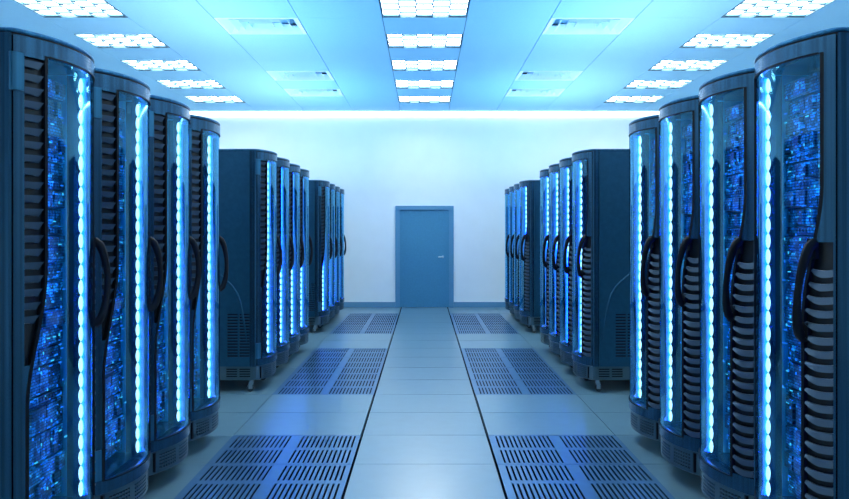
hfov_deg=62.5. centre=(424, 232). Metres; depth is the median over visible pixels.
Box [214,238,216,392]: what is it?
grille
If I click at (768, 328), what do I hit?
lamp
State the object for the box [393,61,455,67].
diffuser
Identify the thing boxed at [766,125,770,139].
lamp
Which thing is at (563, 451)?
floor panel
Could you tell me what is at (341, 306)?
rack
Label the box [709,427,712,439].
lamp
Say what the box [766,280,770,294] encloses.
lamp
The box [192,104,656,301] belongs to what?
wall
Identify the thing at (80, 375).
lamp
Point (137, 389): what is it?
lamp
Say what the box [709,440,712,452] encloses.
lamp
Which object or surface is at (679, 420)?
rack
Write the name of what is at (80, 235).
lamp
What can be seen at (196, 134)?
grille
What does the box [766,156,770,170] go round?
lamp
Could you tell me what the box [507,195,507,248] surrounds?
grille
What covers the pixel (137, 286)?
lamp
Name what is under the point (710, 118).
lamp
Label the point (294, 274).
rack
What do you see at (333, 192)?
grille
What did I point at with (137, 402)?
lamp
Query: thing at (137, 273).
lamp
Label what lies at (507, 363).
floor panel
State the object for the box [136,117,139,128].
lamp
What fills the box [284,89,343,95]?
ceiling vent
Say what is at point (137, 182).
lamp
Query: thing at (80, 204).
lamp
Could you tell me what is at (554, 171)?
rack
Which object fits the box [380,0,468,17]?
ceiling lamp
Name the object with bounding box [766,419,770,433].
lamp
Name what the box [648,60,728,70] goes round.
ceiling lamp
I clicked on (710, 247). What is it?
lamp
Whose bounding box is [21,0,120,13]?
diffuser
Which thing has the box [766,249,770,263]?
lamp
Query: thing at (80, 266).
lamp
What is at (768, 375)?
lamp
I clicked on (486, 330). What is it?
floor panel
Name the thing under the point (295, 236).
grille
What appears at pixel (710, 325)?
lamp
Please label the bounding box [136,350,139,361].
lamp
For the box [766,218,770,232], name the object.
lamp
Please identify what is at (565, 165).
rack
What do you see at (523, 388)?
floor panel
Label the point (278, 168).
grille
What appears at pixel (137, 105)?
lamp
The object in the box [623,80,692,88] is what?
ceiling lamp
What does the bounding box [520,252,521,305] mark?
grille
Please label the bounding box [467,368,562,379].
floor panel
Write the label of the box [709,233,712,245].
lamp
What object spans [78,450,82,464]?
lamp
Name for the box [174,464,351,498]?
floor panel
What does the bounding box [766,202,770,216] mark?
lamp
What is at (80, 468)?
lamp
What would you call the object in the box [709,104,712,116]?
lamp
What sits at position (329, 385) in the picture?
floor panel
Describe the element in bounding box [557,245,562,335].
grille
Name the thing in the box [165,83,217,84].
diffuser
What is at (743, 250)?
grille
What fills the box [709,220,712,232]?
lamp
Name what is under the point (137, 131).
lamp
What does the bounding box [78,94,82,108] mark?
lamp
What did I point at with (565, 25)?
ceiling vent
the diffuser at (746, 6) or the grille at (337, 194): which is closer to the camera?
the diffuser at (746, 6)
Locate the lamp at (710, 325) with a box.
[709,324,712,335]
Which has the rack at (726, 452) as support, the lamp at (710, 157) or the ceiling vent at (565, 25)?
the lamp at (710, 157)
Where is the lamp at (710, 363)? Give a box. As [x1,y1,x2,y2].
[709,362,712,374]
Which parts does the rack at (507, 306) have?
glass pane, door handle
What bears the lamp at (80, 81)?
on the rack at (48, 242)
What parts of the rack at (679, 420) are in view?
glass pane, door handle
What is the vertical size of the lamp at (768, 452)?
0.077 m
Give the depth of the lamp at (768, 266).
3.47 m
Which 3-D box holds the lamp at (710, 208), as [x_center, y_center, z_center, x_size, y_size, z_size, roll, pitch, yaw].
[1.707,-0.112,4.164,0.022,0.077,0.016,0,0,0]
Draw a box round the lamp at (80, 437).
[78,435,82,449]
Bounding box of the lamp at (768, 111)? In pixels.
[766,109,770,123]
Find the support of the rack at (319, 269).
on the floor
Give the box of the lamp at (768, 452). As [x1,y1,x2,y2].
[766,450,770,464]
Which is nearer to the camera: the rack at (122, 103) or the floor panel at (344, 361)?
the rack at (122, 103)
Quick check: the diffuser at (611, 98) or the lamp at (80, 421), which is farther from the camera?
the diffuser at (611, 98)
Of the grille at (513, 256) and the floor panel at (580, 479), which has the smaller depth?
the floor panel at (580, 479)
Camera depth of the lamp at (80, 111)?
3.47 m
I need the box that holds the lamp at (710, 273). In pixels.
[709,272,712,284]
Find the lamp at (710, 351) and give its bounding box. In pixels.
[709,350,712,361]
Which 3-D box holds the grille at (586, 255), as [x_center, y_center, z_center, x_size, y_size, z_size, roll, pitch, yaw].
[1.638,0.644,7.049,0.037,1.208,0.127,0,0,-32]
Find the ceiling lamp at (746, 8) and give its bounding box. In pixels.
[721,0,834,17]
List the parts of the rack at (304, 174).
glass door, glass pane, door handle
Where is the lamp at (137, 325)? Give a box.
[136,324,139,335]
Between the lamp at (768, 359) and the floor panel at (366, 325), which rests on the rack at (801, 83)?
the lamp at (768, 359)
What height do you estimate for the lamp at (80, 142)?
0.077 m
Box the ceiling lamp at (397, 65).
[391,60,457,70]
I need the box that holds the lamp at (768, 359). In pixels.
[766,357,770,371]
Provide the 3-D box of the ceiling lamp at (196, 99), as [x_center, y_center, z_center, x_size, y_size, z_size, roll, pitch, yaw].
[-4.062,-2.616,13.599,1.000,0.077,0.682,0,0,0]
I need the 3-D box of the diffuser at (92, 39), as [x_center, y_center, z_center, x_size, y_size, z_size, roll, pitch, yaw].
[-4.062,-2.622,9.449,0.974,0.016,0.652,0,0,0]
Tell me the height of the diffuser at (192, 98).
0.016 m
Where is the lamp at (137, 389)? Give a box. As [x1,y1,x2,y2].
[136,388,139,400]
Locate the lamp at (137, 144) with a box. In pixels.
[136,143,139,154]
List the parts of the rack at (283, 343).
glass pane, door handle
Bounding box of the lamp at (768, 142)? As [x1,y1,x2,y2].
[766,140,770,154]
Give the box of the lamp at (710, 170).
[709,169,712,180]
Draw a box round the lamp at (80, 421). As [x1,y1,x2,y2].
[78,419,82,433]
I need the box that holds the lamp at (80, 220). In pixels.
[78,218,82,232]
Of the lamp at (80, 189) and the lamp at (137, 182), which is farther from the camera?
the lamp at (137, 182)
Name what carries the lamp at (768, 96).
on the rack at (801, 83)
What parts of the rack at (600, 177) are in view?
glass pane, door handle, glass door, panel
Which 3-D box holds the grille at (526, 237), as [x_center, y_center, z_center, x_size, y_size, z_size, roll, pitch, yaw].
[1.638,0.644,11.175,0.037,1.208,0.127,0,0,-32]
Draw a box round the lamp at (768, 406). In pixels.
[766,404,770,418]
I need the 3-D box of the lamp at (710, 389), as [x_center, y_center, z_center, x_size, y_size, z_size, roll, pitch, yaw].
[1.707,0.964,4.164,0.022,0.077,0.016,0,0,0]
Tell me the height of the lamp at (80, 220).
0.077 m
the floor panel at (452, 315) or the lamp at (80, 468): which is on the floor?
the floor panel at (452, 315)
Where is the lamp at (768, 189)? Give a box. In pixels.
[766,187,770,201]
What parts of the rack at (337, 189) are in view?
glass pane, door handle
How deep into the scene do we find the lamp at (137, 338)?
4.16 m
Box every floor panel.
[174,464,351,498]
[207,435,360,463]
[272,380,377,394]
[286,368,381,379]
[297,357,384,367]
[308,348,387,356]
[329,328,393,333]
[335,323,395,327]
[340,318,397,322]
[344,314,398,317]
[450,314,504,317]
[451,318,508,322]
[453,323,513,327]
[455,328,519,333]
[461,348,540,356]
[464,357,551,367]
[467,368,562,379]
[471,380,576,394]
[488,435,641,463]
[497,464,674,498]
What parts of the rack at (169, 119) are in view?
glass pane, door handle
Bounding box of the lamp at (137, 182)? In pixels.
[136,181,139,193]
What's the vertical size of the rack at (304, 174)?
2.433 m
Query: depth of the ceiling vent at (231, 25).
8.90 m
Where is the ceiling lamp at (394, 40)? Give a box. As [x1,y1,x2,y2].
[386,34,462,47]
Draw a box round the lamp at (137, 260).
[136,259,139,271]
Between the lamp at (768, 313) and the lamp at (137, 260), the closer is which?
the lamp at (768, 313)
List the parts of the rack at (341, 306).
glass pane, door handle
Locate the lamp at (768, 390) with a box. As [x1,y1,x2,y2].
[766,388,770,402]
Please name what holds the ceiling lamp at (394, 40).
attached to the ceiling
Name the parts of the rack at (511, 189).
glass pane, door handle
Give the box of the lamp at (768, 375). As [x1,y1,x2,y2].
[766,373,770,387]
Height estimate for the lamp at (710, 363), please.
0.077 m
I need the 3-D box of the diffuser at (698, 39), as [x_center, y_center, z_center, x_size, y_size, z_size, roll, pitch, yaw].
[4.062,-2.622,9.449,0.974,0.016,0.652,0,0,0]
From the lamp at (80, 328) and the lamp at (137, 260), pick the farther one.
the lamp at (137, 260)
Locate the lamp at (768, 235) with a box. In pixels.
[766,233,770,247]
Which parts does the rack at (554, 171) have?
glass pane, door handle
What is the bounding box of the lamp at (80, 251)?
[78,249,82,263]
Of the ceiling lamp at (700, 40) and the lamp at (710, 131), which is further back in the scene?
the ceiling lamp at (700, 40)
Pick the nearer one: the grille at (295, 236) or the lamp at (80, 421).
the lamp at (80, 421)
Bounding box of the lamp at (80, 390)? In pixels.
[78,388,82,402]
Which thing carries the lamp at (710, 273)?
on the rack at (726, 452)
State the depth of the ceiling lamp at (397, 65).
10.92 m
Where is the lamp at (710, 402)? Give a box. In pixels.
[709,401,712,413]
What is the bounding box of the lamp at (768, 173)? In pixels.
[766,171,770,185]
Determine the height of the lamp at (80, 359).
0.077 m
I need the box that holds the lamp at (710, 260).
[709,259,712,271]
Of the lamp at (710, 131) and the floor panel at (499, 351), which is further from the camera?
the floor panel at (499, 351)
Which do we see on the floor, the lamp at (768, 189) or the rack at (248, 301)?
the rack at (248, 301)
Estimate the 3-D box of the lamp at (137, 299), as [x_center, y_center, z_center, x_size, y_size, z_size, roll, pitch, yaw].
[-1.707,0.426,4.164,0.022,0.077,0.016,0,0,0]
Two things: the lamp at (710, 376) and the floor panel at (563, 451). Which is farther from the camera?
the floor panel at (563, 451)
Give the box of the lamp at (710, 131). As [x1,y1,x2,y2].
[709,130,712,141]
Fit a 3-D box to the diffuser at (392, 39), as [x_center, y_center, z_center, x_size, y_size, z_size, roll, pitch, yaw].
[0.000,-2.622,9.449,0.974,0.016,0.652,0,0,0]
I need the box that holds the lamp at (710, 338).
[709,337,712,348]
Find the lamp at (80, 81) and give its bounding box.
[78,79,82,92]
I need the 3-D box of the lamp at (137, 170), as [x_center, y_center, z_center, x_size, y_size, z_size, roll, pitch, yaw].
[-1.707,-0.343,4.164,0.022,0.077,0.016,0,0,0]
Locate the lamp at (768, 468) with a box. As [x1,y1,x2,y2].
[766,466,770,480]
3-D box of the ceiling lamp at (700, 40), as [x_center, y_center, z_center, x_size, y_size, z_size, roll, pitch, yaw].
[4.062,-2.616,9.449,1.000,0.077,0.682,0,0,0]
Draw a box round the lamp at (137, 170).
[136,169,139,180]
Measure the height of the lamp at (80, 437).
0.077 m
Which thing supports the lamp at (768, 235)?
on the rack at (801, 83)
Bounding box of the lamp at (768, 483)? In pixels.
[766,481,770,495]
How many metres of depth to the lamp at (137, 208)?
4.16 m
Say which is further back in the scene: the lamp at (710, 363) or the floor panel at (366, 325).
the floor panel at (366, 325)
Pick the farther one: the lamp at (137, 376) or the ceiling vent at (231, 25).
the ceiling vent at (231, 25)
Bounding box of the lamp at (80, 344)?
[78,342,82,356]
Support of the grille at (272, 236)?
attached to the rack at (248, 301)
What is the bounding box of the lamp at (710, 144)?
[709,143,712,154]
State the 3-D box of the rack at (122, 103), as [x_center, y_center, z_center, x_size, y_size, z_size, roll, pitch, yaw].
[-2.133,0.383,3.860,1.194,2.433,0.687,0,0,0]
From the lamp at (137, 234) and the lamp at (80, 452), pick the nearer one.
the lamp at (80, 452)
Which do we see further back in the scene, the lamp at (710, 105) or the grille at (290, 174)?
the grille at (290, 174)
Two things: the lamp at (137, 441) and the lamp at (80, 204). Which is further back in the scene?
the lamp at (137, 441)
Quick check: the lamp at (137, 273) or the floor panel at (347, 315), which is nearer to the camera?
the lamp at (137, 273)
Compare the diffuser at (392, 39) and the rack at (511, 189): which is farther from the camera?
the rack at (511, 189)
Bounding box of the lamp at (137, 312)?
[136,311,139,322]
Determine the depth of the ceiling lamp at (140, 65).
10.92 m
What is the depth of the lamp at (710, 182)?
4.16 m
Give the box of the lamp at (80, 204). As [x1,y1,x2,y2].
[78,202,82,216]
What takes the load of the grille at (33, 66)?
attached to the rack at (48, 242)
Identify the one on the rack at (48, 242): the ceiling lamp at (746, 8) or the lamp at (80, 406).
the lamp at (80, 406)
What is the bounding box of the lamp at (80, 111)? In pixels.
[78,109,82,123]
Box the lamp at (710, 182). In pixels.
[709,181,712,193]
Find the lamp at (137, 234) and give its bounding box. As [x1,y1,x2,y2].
[136,233,139,245]
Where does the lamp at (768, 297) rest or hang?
on the rack at (801, 83)
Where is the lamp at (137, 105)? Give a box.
[136,104,139,116]
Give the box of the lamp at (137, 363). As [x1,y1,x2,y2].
[136,362,139,374]
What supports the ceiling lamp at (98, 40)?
attached to the ceiling
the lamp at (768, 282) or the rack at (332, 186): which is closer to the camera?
the lamp at (768, 282)
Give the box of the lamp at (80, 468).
[78,466,82,480]
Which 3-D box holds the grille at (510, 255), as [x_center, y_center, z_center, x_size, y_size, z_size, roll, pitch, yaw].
[1.638,0.644,13.239,0.037,1.208,0.127,0,0,-32]
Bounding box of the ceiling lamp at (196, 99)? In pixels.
[184,96,245,102]
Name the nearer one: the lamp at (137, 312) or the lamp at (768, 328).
the lamp at (768, 328)
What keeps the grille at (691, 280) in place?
attached to the rack at (679, 420)
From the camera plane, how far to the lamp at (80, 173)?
3.47 m
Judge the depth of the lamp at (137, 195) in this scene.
4.16 m
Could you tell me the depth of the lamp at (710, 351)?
4.16 m
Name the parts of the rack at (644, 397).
glass pane, door handle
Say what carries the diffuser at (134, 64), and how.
attached to the ceiling lamp at (140, 65)
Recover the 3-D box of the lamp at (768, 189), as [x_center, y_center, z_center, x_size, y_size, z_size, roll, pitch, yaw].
[1.707,-0.189,3.476,0.022,0.077,0.016,0,0,0]
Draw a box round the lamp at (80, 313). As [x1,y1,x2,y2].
[78,311,82,325]
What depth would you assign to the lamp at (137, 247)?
4.16 m
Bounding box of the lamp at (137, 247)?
[136,246,139,258]
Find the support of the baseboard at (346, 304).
attached to the wall
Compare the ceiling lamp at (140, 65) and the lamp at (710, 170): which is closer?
the lamp at (710, 170)
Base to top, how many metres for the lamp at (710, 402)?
0.077 m
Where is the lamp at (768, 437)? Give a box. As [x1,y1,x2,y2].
[766,435,770,449]
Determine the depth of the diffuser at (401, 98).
13.66 m
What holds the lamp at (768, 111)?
on the rack at (801, 83)
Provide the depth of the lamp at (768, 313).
3.47 m
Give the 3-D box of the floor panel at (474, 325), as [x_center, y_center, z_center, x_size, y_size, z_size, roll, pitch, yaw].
[1.006,1.603,12.099,1.005,0.004,0.686,0,0,0]
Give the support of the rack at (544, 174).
on the floor
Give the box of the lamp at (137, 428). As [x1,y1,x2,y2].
[136,427,139,439]
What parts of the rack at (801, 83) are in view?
glass pane, door handle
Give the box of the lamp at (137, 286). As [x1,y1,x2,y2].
[136,285,139,297]
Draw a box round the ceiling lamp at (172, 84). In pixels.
[156,80,225,88]
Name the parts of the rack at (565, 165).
glass pane, door handle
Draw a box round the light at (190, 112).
[190,112,658,113]
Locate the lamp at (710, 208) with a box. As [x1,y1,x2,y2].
[709,207,712,219]
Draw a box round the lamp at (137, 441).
[136,440,139,452]
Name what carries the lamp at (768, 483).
on the rack at (801, 83)
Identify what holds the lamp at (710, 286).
on the rack at (726, 452)
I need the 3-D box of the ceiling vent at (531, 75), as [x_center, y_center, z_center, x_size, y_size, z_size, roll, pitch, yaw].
[2.030,-2.643,11.524,1.006,0.134,0.682,0,0,0]
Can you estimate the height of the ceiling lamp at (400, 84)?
0.077 m
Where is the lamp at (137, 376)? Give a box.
[136,375,139,387]
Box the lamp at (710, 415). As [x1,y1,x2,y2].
[709,414,712,426]
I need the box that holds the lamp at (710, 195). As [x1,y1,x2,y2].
[709,194,712,206]
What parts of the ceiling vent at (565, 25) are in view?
duct plate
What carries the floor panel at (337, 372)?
on the floor
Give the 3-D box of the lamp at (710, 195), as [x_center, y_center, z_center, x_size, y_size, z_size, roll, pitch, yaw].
[1.707,-0.189,4.164,0.022,0.077,0.016,0,0,0]
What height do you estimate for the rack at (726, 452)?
2.433 m
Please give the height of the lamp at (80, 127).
0.077 m
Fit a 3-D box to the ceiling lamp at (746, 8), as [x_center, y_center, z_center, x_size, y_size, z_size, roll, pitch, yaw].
[4.062,-2.616,8.066,1.000,0.077,0.682,0,0,0]
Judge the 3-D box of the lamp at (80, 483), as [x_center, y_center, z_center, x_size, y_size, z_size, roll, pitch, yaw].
[-1.707,1.272,3.476,0.022,0.077,0.016,0,0,0]
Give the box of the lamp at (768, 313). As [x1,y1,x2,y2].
[766,311,770,325]
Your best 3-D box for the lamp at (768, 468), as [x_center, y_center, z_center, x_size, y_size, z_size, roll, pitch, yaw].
[1.707,1.195,3.476,0.022,0.077,0.016,0,0,0]
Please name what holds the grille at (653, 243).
attached to the rack at (644, 397)
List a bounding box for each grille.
[24,57,43,364]
[102,91,115,339]
[154,114,164,321]
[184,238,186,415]
[192,130,200,309]
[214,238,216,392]
[261,161,265,282]
[272,236,273,348]
[277,167,279,266]
[285,238,286,338]
[287,173,291,263]
[295,236,296,330]
[298,177,301,259]
[321,187,324,264]
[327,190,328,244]
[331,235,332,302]
[333,192,333,233]
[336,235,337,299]
[337,194,338,241]
[341,254,341,295]
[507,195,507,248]
[510,255,511,297]
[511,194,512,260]
[513,256,516,301]
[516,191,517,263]
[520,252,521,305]
[524,235,528,310]
[547,244,551,327]
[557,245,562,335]
[569,246,575,345]
[582,236,590,356]
[648,238,659,408]
[684,239,699,437]
[733,240,753,477]
[805,242,832,498]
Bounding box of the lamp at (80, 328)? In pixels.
[78,326,82,340]
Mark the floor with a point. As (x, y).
(424, 429)
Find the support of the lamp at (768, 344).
on the rack at (801, 83)
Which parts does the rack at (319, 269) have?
panel, glass door, glass pane, door handle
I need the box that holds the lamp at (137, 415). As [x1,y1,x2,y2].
[136,414,139,426]
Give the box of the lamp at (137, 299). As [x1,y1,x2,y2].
[136,298,139,309]
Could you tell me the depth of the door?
14.96 m
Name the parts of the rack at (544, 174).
glass pane, door handle, glass door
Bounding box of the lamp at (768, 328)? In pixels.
[766,326,770,340]
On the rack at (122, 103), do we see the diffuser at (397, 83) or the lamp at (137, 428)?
the lamp at (137, 428)
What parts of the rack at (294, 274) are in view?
glass pane, door handle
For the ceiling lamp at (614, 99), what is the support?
attached to the ceiling
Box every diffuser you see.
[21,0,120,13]
[82,35,163,44]
[127,61,195,67]
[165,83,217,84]
[191,97,240,100]
[388,35,460,44]
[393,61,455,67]
[397,83,451,84]
[400,97,448,100]
[608,97,657,100]
[631,83,683,84]
[653,61,721,67]
[685,35,766,44]
[728,0,827,13]
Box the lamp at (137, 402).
[136,401,139,413]
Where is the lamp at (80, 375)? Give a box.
[78,373,82,387]
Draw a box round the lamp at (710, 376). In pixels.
[709,375,712,387]
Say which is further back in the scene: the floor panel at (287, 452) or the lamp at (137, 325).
the floor panel at (287, 452)
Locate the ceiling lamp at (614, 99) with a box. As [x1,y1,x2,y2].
[603,96,664,102]
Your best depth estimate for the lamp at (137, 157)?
4.16 m
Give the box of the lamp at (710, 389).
[709,388,712,400]
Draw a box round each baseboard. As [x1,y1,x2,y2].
[344,302,394,306]
[454,302,504,306]
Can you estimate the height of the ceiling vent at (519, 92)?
0.134 m
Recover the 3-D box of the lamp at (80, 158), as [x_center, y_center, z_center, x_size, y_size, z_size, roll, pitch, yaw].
[-1.707,-0.343,3.476,0.022,0.077,0.016,0,0,0]
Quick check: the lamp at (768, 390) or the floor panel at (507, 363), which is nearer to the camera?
the lamp at (768, 390)
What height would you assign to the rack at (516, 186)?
2.433 m
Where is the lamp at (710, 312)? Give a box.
[709,311,712,322]
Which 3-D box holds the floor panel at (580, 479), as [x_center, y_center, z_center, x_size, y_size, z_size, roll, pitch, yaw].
[1.006,1.603,4.491,1.005,0.004,0.686,0,0,0]
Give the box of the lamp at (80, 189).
[78,187,82,201]
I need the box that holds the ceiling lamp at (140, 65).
[120,60,200,70]
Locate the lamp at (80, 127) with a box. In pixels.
[78,125,82,139]
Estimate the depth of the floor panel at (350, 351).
9.34 m
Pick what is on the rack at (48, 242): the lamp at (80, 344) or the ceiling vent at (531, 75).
the lamp at (80, 344)
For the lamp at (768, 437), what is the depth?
3.47 m
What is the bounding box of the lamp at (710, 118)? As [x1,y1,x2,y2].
[709,117,712,128]
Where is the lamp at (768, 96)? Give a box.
[766,94,770,108]
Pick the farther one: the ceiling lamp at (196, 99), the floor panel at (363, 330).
the ceiling lamp at (196, 99)
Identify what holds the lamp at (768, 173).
on the rack at (801, 83)
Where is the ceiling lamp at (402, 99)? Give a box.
[398,96,450,102]
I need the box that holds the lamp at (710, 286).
[709,285,712,297]
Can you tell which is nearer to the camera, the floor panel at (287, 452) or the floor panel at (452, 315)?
the floor panel at (287, 452)
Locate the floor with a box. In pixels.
[142,307,706,498]
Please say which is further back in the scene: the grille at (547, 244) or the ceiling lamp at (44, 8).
the grille at (547, 244)
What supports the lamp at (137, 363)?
on the rack at (122, 103)
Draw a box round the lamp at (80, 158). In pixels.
[78,156,82,170]
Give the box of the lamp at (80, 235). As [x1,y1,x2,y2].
[78,233,82,247]
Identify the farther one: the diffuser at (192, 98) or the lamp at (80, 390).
the diffuser at (192, 98)
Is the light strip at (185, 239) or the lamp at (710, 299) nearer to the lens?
the lamp at (710, 299)
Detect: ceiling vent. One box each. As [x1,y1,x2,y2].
[214,18,306,33]
[266,71,333,80]
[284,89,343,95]
[505,89,564,95]
[515,71,582,80]
[542,18,634,33]
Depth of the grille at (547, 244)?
9.13 m
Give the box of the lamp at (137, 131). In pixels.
[136,130,139,141]
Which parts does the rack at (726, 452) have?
glass pane, door handle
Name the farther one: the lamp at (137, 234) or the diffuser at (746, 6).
the diffuser at (746, 6)
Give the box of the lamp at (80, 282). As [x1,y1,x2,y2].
[78,280,82,294]
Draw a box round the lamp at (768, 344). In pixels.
[766,342,770,356]
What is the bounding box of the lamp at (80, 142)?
[78,140,82,154]
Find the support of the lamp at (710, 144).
on the rack at (726, 452)
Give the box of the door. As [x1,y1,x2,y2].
[395,206,453,307]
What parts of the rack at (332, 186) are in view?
glass door, glass pane, door handle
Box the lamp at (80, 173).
[78,171,82,185]
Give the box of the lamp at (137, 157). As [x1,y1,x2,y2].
[136,156,139,167]
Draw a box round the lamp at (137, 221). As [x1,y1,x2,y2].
[136,220,139,232]
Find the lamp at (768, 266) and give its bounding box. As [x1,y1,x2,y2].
[766,264,770,278]
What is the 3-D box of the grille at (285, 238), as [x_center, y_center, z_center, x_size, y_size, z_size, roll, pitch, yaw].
[-1.638,0.644,8.267,0.037,1.208,0.127,0,0,-32]
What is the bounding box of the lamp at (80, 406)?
[78,404,82,418]
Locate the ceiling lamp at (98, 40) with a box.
[74,34,169,47]
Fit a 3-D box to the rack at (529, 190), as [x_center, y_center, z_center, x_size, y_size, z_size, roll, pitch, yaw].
[2.133,0.383,11.440,1.194,2.433,0.687,0,0,0]
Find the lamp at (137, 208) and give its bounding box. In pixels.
[136,207,139,219]
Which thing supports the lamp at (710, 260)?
on the rack at (726, 452)
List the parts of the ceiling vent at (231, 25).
duct plate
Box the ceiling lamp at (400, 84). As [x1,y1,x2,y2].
[395,80,453,88]
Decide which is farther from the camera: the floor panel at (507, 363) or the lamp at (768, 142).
the floor panel at (507, 363)
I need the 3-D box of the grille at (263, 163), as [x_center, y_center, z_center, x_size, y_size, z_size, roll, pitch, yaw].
[-1.632,-0.087,7.064,0.029,1.275,0.096,0,0,30]
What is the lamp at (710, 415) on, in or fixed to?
on the rack at (726, 452)
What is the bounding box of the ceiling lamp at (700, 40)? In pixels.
[679,34,774,47]
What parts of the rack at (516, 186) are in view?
glass pane, door handle, glass door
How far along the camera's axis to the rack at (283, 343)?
8.23 m
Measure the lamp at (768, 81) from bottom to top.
0.077 m
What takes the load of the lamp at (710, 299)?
on the rack at (726, 452)
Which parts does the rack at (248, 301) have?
panel, glass door, glass pane, door handle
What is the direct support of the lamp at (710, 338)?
on the rack at (726, 452)
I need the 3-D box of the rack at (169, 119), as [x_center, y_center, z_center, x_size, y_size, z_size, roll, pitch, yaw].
[-2.133,0.383,4.548,1.194,2.433,0.687,0,0,0]
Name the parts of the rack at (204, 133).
glass pane, door handle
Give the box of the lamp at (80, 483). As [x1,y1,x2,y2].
[78,481,82,495]
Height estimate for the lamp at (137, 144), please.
0.077 m
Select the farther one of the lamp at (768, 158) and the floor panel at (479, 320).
the floor panel at (479, 320)
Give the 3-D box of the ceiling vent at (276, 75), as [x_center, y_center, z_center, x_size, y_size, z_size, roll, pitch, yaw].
[-2.030,-2.643,11.524,1.006,0.134,0.682,0,0,0]
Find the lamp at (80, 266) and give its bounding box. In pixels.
[78,264,82,278]
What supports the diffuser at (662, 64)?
attached to the ceiling lamp at (663, 65)
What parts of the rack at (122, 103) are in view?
glass pane, door handle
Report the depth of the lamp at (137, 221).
4.16 m
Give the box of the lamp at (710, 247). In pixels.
[709,246,712,258]
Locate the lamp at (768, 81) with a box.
[766,79,770,92]
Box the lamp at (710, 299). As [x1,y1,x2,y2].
[709,298,712,309]
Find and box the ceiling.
[0,0,848,111]
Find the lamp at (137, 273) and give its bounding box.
[136,272,139,284]
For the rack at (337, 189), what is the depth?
12.82 m
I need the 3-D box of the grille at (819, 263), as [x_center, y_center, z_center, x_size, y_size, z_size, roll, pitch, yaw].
[1.638,0.644,2.907,0.037,1.208,0.127,0,0,-32]
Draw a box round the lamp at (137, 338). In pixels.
[136,337,139,348]
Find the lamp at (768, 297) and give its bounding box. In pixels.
[766,295,770,309]
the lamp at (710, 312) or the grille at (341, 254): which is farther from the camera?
the grille at (341, 254)
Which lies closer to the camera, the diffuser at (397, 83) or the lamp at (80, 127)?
the lamp at (80, 127)
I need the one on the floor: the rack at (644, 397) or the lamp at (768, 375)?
the rack at (644, 397)
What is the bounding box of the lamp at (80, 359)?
[78,357,82,371]
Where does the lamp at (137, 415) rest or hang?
on the rack at (122, 103)
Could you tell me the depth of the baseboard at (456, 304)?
14.97 m
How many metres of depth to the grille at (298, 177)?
9.13 m
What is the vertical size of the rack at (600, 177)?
2.433 m
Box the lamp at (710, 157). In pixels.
[709,156,712,167]
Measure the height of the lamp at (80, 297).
0.077 m
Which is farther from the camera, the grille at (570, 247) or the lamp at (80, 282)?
the grille at (570, 247)
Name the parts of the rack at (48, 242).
glass pane, door handle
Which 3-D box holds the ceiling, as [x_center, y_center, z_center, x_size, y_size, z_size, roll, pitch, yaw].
[0.000,-2.700,6.045,11.240,0.240,17.890,0,0,0]
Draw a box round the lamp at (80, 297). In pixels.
[78,295,82,309]
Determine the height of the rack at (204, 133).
2.433 m
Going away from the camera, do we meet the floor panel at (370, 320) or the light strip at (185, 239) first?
the light strip at (185, 239)
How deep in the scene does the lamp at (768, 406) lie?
3.47 m
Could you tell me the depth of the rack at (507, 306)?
13.49 m
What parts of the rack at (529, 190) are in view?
glass pane, door handle, glass door, panel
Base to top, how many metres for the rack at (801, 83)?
2.433 m
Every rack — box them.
[0,27,110,498]
[94,68,162,498]
[148,95,200,475]
[186,114,228,441]
[216,149,281,391]
[273,157,293,367]
[286,163,303,356]
[291,169,312,354]
[306,180,332,332]
[322,184,337,325]
[332,186,341,313]
[337,189,345,309]
[505,189,511,309]
[509,186,516,313]
[514,184,526,325]
[519,180,542,332]
[540,169,557,354]
[549,163,562,356]
[559,157,575,367]
[572,149,629,391]
[629,114,660,441]
[658,95,700,475]
[698,68,754,498]
[754,27,848,498]
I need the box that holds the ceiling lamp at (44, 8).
[14,0,127,17]
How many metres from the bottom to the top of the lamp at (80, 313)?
0.077 m
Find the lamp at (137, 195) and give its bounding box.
[136,194,139,206]
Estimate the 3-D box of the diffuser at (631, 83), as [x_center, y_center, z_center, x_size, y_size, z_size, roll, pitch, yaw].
[4.062,-2.622,12.215,0.974,0.016,0.652,0,0,0]
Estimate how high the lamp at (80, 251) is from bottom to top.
0.077 m

